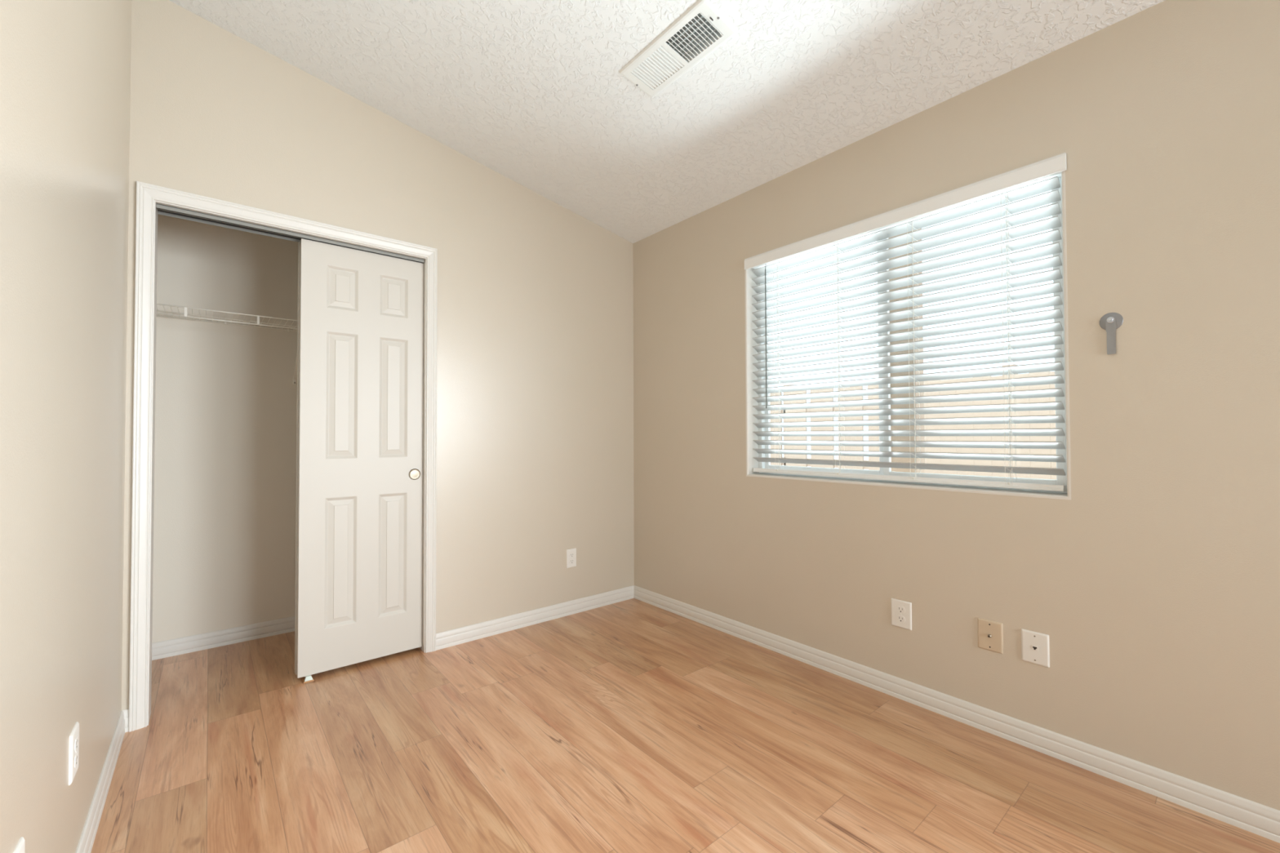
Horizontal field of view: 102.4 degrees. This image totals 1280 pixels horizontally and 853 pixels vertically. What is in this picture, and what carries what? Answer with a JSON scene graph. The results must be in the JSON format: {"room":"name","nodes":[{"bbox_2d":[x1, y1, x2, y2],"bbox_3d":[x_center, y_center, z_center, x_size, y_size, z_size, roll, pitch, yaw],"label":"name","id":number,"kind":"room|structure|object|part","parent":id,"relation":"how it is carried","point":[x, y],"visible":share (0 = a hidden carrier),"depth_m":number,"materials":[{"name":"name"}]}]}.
{"room":"empty bedroom","nodes":[
{"label":"empty bedroom","id":0,"kind":"room"},
{"bbox_2d":[0,0,131,852],"bbox_3d":[-0.147,-0.330,-0.290,0.115,2.863,5.763,1,-1,-40],"label":"wall","id":1,"kind":"structure","parent":0,"point":[65,64],"depth_m":1.09,"materials":[{"name":"beige paint"}]},
{"bbox_2d":[13,836,25,852],"bbox_3d":[-1.045,0.768,0.864,0.006,0.114,0.078,1,-1,-40],"label":"wall plate","id":2,"kind":"object","parent":1,"relation":"attached to","point":[20,848],"visible":1,"depth_m":0.88,"materials":[{"name":"white plastic"}]},
{"bbox_2d":[68,721,79,785],"bbox_3d":[-1.355,0.781,1.234,0.007,0.114,0.083,1,-1,-40],"label":"wall outlet","id":3,"kind":"object","parent":1,"relation":"attached to","point":[74,735],"visible":1,"depth_m":1.22,"materials":[{"name":"white plastic"}]},
{"bbox_2d":[74,752,78,768],"bbox_3d":[-1.353,0.801,1.235,0.002,0.028,0.034,1,-1,-40],"label":"receptacle","id":4,"kind":"object","parent":3,"relation":"attached to","point":[76,754],"depth_m":1.23,"materials":[{"name":"white plastic"}]},
{"bbox_2d":[75,736,78,751],"bbox_3d":[-1.353,0.762,1.236,0.002,0.028,0.034,1,-1,-40],"label":"receptacle","id":5,"kind":"object","parent":3,"relation":"attached to","point":[76,737],"depth_m":1.24,"materials":[{"name":"white plastic"}]},
{"bbox_2d":[75,708,128,852],"bbox_3d":[-0.127,1.062,-0.227,0.021,0.082,5.648,1,-1,-40],"label":"baseboard","id":6,"kind":"structure","parent":1,"relation":"attached to","point":[86,840],"depth_m":1.55,"materials":[{"name":"white wood"}]},
{"bbox_2d":[151,213,298,643],"bbox_3d":[-1.993,-0.054,3.002,1.570,2.440,0.080,1,-1,-40],"label":"wall","id":7,"kind":"structure","parent":0,"point":[224,507],"depth_m":2.75,"materials":[{"name":"beige paint"}]},
{"bbox_2d":[151,616,294,660],"bbox_3d":[-1.960,1.125,2.946,1.410,0.082,0.012,1,-1,-40],"label":"baseboard","id":8,"kind":"structure","parent":7,"relation":"attached to","point":[168,648],"depth_m":2.73,"materials":[{"name":"white wood"}]},
{"bbox_2d":[156,303,297,384],"bbox_3d":[-1.869,-0.405,2.857,1.410,0.328,0.312,1,-1,-40],"label":"wire shelf","id":9,"kind":"object","parent":7,"relation":"attached to","point":[184,313],"visible":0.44,"depth_m":2.62,"materials":[{"name":"white metal"}]},
{"bbox_3d":[-1.777,-0.516,2.749,1.406,0.006,0.006,1,-1,-40],"label":"rod","id":10,"kind":"part","parent":9,"relation":"part of","materials":[{"name":"white metal"}]},
{"bbox_3d":[-1.777,-0.559,2.750,1.406,0.006,0.006,1,-1,-40],"label":"rod","id":11,"kind":"part","parent":9,"relation":"part of","materials":[{"name":"white metal"}]},
{"bbox_2d":[121,0,634,710],"bbox_3d":[-1.079,-0.282,2.761,2.599,2.883,0.115,1,-1,-40],"label":"wall","id":12,"kind":"structure","parent":0,"point":[535,296],"depth_m":2.81,"materials":[{"name":"beige paint"}]},
{"bbox_2d":[128,181,437,732],"bbox_3d":[-1.531,0.110,2.363,1.130,2.088,0.132,1,-1,-40],"label":"door frame","id":13,"kind":"structure","parent":12,"relation":"attached to","point":[148,195],"depth_m":2.01,"materials":[{"name":"white wood"}]},
{"bbox_3d":[-1.909,0.104,1.973,0.049,2.088,0.017,1,-1,-40],"label":"casing leg","id":14,"kind":"part","parent":13,"relation":"part of","materials":[{"name":"white wood"}]},
{"bbox_3d":[-1.080,0.113,2.666,0.049,2.088,0.017,1,-1,-40],"label":"casing leg","id":15,"kind":"part","parent":13,"relation":"part of","materials":[{"name":"white wood"}]},
{"bbox_2d":[155,203,424,262],"bbox_3d":[-1.542,-0.866,2.390,1.021,0.016,0.086,1,-1,-40],"label":"door track","id":16,"kind":"object","parent":12,"relation":"attached to","point":[163,210],"visible":0.75,"depth_m":2.26,"materials":[{"name":"grey metal"}]},
{"bbox_3d":[-1.569,-0.866,2.422,1.021,0.012,0.002,1,-1,-40],"label":"rail","id":17,"kind":"part","parent":16,"relation":"part of","materials":[{"name":"silver metal"}]},
{"bbox_2d":[294,241,300,675],"bbox_3d":[-1.378,0.140,2.550,0.537,1.988,0.035,1,-1,-40],"label":"door","id":18,"kind":"structure","parent":16,"relation":"hanging from","point":[299,243],"depth_m":2.37,"materials":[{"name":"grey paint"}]},
{"bbox_2d":[296,238,423,678],"bbox_3d":[-1.345,0.139,2.515,0.537,1.988,0.038,1,-1,-40],"label":"door","id":19,"kind":"structure","parent":16,"relation":"hanging from","point":[360,478],"depth_m":2.48,"materials":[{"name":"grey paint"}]},
{"bbox_3d":[-1.158,0.245,2.646,0.057,0.057,0.003,1,-1,-40],"label":"finger pull","id":20,"kind":"part","parent":19,"relation":"part of","materials":[{"name":"white metal"}]},
{"bbox_2d":[409,469,420,479],"bbox_3d":[-1.158,0.245,2.647,0.052,0.052,0.002,1,-1,-40],"label":"door pull","id":21,"kind":"object","parent":19,"relation":"on","point":[414,473],"depth_m":2.65,"materials":[{"name":"silver metal"}]},
{"bbox_2d":[435,585,634,650],"bbox_3d":[-0.548,1.122,3.093,1.334,0.082,0.012,1,-1,-40],"label":"baseboard","id":22,"kind":"structure","parent":12,"relation":"attached to","point":[448,638],"depth_m":3.00,"materials":[{"name":"white wood"}]},
{"bbox_2d":[566,548,576,568],"bbox_3d":[-0.425,0.820,3.205,0.070,0.114,0.007,1,-1,-40],"label":"wall outlet","id":23,"kind":"object","parent":12,"relation":"attached to","point":[571,553],"visible":1,"depth_m":3.20,"materials":[{"name":"white plastic"}]},
{"bbox_2d":[168,0,1164,243],"bbox_3d":[0.822,-1.593,0.621,2.749,0.591,5.878,1,-1,-40],"label":"ceiling","id":24,"kind":"structure","parent":0,"point":[535,93],"depth_m":2.12,"materials":[{"name":"white paint"}]},
{"bbox_2d":[618,0,738,97],"bbox_3d":[0.136,-1.493,1.993,0.183,0.136,0.478,1,-1,-40],"label":"ceiling vent","id":25,"kind":"object","parent":24,"relation":"in","point":[658,65],"visible":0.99,"depth_m":1.99,"materials":[{"name":"white metal"}]},
{"bbox_2d":[90,598,1279,852],"bbox_3d":[0.522,1.180,0.829,2.594,0.120,6.440,1,-1,-40],"label":"floor","id":26,"kind":"structure","parent":0,"point":[633,725],"depth_m":1.75,"materials":[{"name":"brown wood"}]},
{"bbox_2d":[302,675,314,683],"bbox_3d":[-1.518,1.137,2.353,0.040,0.034,0.082,1,-1,-40],"label":"guide","id":27,"kind":"object","parent":26,"relation":"on","point":[308,678],"visible":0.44,"depth_m":2.33,"materials":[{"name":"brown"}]},
{"bbox_2d":[632,0,1279,810],"bbox_3d":[1.825,-0.093,1.428,0.150,2.438,5.878,1,-1,-40],"label":"wall","id":28,"kind":"structure","parent":0,"point":[1154,589],"depth_m":1.70,"materials":[{"name":"beige paint"}]},
{"bbox_2d":[891,598,911,630],"bbox_3d":[1.097,0.789,2.164,0.007,0.114,0.083,1,-1,-40],"label":"wall outlet","id":29,"kind":"object","parent":28,"relation":"attached to","point":[901,611],"visible":1,"depth_m":2.16,"materials":[{"name":"white plastic"}]},
{"bbox_2d":[896,615,905,622],"bbox_3d":[1.095,0.808,2.162,0.002,0.028,0.034,1,-1,-40],"label":"receptacle","id":30,"kind":"object","parent":29,"relation":"attached to","point":[900,619],"depth_m":2.16,"materials":[{"name":"grey plastic"}]},
{"bbox_2d":[896,605,905,613],"bbox_3d":[1.095,0.769,2.163,0.002,0.028,0.034,1,-1,-40],"label":"receptacle","id":31,"kind":"object","parent":29,"relation":"attached to","point":[900,609],"depth_m":2.16,"materials":[{"name":"grey plastic"}]},
{"bbox_2d":[744,152,1071,500],"bbox_3d":[1.073,-0.334,2.328,0.149,1.188,1.376,1,-1,-40],"label":"window","id":32,"kind":"structure","parent":28,"relation":"in","point":[751,463],"depth_m":2.27,"materials":[{"name":"white plastic"}]},
{"bbox_3d":[0.910,-0.328,2.615,0.020,1.124,0.663,1,-1,-40],"label":"fixed sash","id":33,"kind":"part","parent":32,"relation":"part of","materials":[{"name":"clear glass"}]},
{"bbox_2d":[744,152,1066,491],"bbox_3d":[1.046,-0.342,2.298,0.099,1.160,1.371,1,-1,-40],"label":"window blind","id":34,"kind":"object","parent":32,"relation":"attached to","point":[1042,176],"visible":1,"depth_m":2.15,"materials":[{"name":"grey plastic"}]},
{"bbox_3d":[0.730,-0.316,2.711,0.002,1.116,0.002,1,-1,-40],"label":"lift cord","id":35,"kind":"part","parent":34,"relation":"part of","materials":[{"name":"white fabric"}]},
{"bbox_3d":[0.731,-0.316,2.711,0.048,1.116,0.023,1,-1,-40],"label":"ladder cord","id":36,"kind":"part","parent":34,"relation":"part of","materials":[{"name":"white fabric"}]},
{"bbox_3d":[0.947,-0.321,2.451,0.002,1.116,0.002,1,-1,-40],"label":"lift cord","id":37,"kind":"part","parent":34,"relation":"part of","materials":[{"name":"white fabric"}]},
{"bbox_3d":[0.947,-0.321,2.451,0.048,1.116,0.023,1,-1,-40],"label":"ladder cord","id":38,"kind":"part","parent":34,"relation":"part of","materials":[{"name":"white fabric"}]},
{"bbox_3d":[1.061,0.227,2.311,0.050,0.024,1.330,1,-1,-40],"label":"rail","id":39,"kind":"part","parent":34,"relation":"part of","materials":[{"name":"white plastic"}]},
{"bbox_3d":[1.165,-0.326,2.191,0.002,1.116,0.002,1,-1,-40],"label":"lift cord","id":40,"kind":"part","parent":34,"relation":"part of","materials":[{"name":"white fabric"}]},
{"bbox_3d":[1.165,-0.326,2.191,0.048,1.116,0.023,1,-1,-40],"label":"ladder cord","id":41,"kind":"part","parent":34,"relation":"part of","materials":[{"name":"white fabric"}]},
{"bbox_3d":[1.382,-0.332,1.931,0.002,1.116,0.002,1,-1,-40],"label":"lift cord","id":42,"kind":"part","parent":34,"relation":"part of","materials":[{"name":"white fabric"}]},
{"bbox_3d":[1.382,-0.332,1.931,0.048,1.116,0.023,1,-1,-40],"label":"ladder cord","id":43,"kind":"part","parent":34,"relation":"part of","materials":[{"name":"white fabric"}]},
{"bbox_3d":[1.313,-0.339,2.095,0.020,1.124,0.645,1,-1,-40],"label":"sliding sash","id":44,"kind":"part","parent":32,"relation":"part of","materials":[{"name":"clear glass"}]},
{"bbox_2d":[634,585,1279,843],"bbox_3d":[1.766,1.084,1.355,0.012,0.082,5.648,1,-1,-40],"label":"baseboard","id":45,"kind":"structure","parent":28,"relation":"attached to","point":[1258,819],"depth_m":1.83,"materials":[{"name":"white wood"}]},
{"bbox_2d":[977,617,1003,653],"bbox_3d":[1.300,0.779,1.915,0.015,0.112,0.081,1,-1,-40],"label":"wall plate","id":46,"kind":"object","parent":28,"relation":"attached to","point":[990,633],"visible":1,"depth_m":1.91,"materials":[{"name":"beige plastic"}]},
{"bbox_2d":[1021,628,1049,667],"bbox_3d":[1.391,0.780,1.813,0.007,0.112,0.080,1,-1,-40],"label":"phone jack plate","id":47,"kind":"object","parent":28,"relation":"attached to","point":[1035,648],"visible":1,"depth_m":1.81,"materials":[{"name":"white plastic"}]},
{"bbox_2d":[1099,312,1123,354],"bbox_3d":[1.521,-0.302,1.663,0.018,0.136,0.058,1,-1,-40],"label":"wall bracket","id":48,"kind":"object","parent":28,"relation":"attached to","point":[1110,322],"visible":1,"depth_m":1.66,"materials":[{"name":"silver metal"}]},
{"bbox_3d":[1.527,-0.340,1.669,0.002,0.058,0.058,1,-1,-40],"label":"washer plate","id":49,"kind":"part","parent":48,"relation":"part of","materials":[{"name":"silver metal"}]},
{"label":"outside","id":50,"kind":"structure","parent":0,"visible":0},
{"bbox_3d":[3.412,1.405,4.779,6.610,0.150,15.000,1,-1,-40],"label":"ground","id":51,"kind":"structure","parent":50,"visible":0},
{"bbox_2d":[888,228,924,473],"bbox_3d":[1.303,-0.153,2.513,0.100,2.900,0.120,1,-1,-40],"label":"window frame","id":52,"kind":"structure","parent":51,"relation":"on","point":[900,460],"depth_m":2.48,"materials":[{"name":"beige paint"}]},
{"bbox_2d":[769,364,1056,479],"bbox_3d":[2.582,0.413,5.100,0.110,1.850,8.926,1,-1,-40],"label":"fence","id":53,"kind":"object","parent":51,"relation":"on","point":[1049,412],"visible":0.15,"depth_m":4.68,"materials":[{"name":"beige"}]},
{"bbox_3d":[1.767,0.434,6.090,0.090,1.850,0.090,1,-1,-40],"label":"fence post","id":54,"kind":"part","parent":53,"relation":"part of","materials":[{"name":"beige plastic"}]},
{"bbox_3d":[3.178,0.399,4.402,0.090,1.850,0.090,1,-1,-40],"label":"fence post","id":55,"kind":"part","parent":53,"relation":"part of","materials":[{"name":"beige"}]}
]}

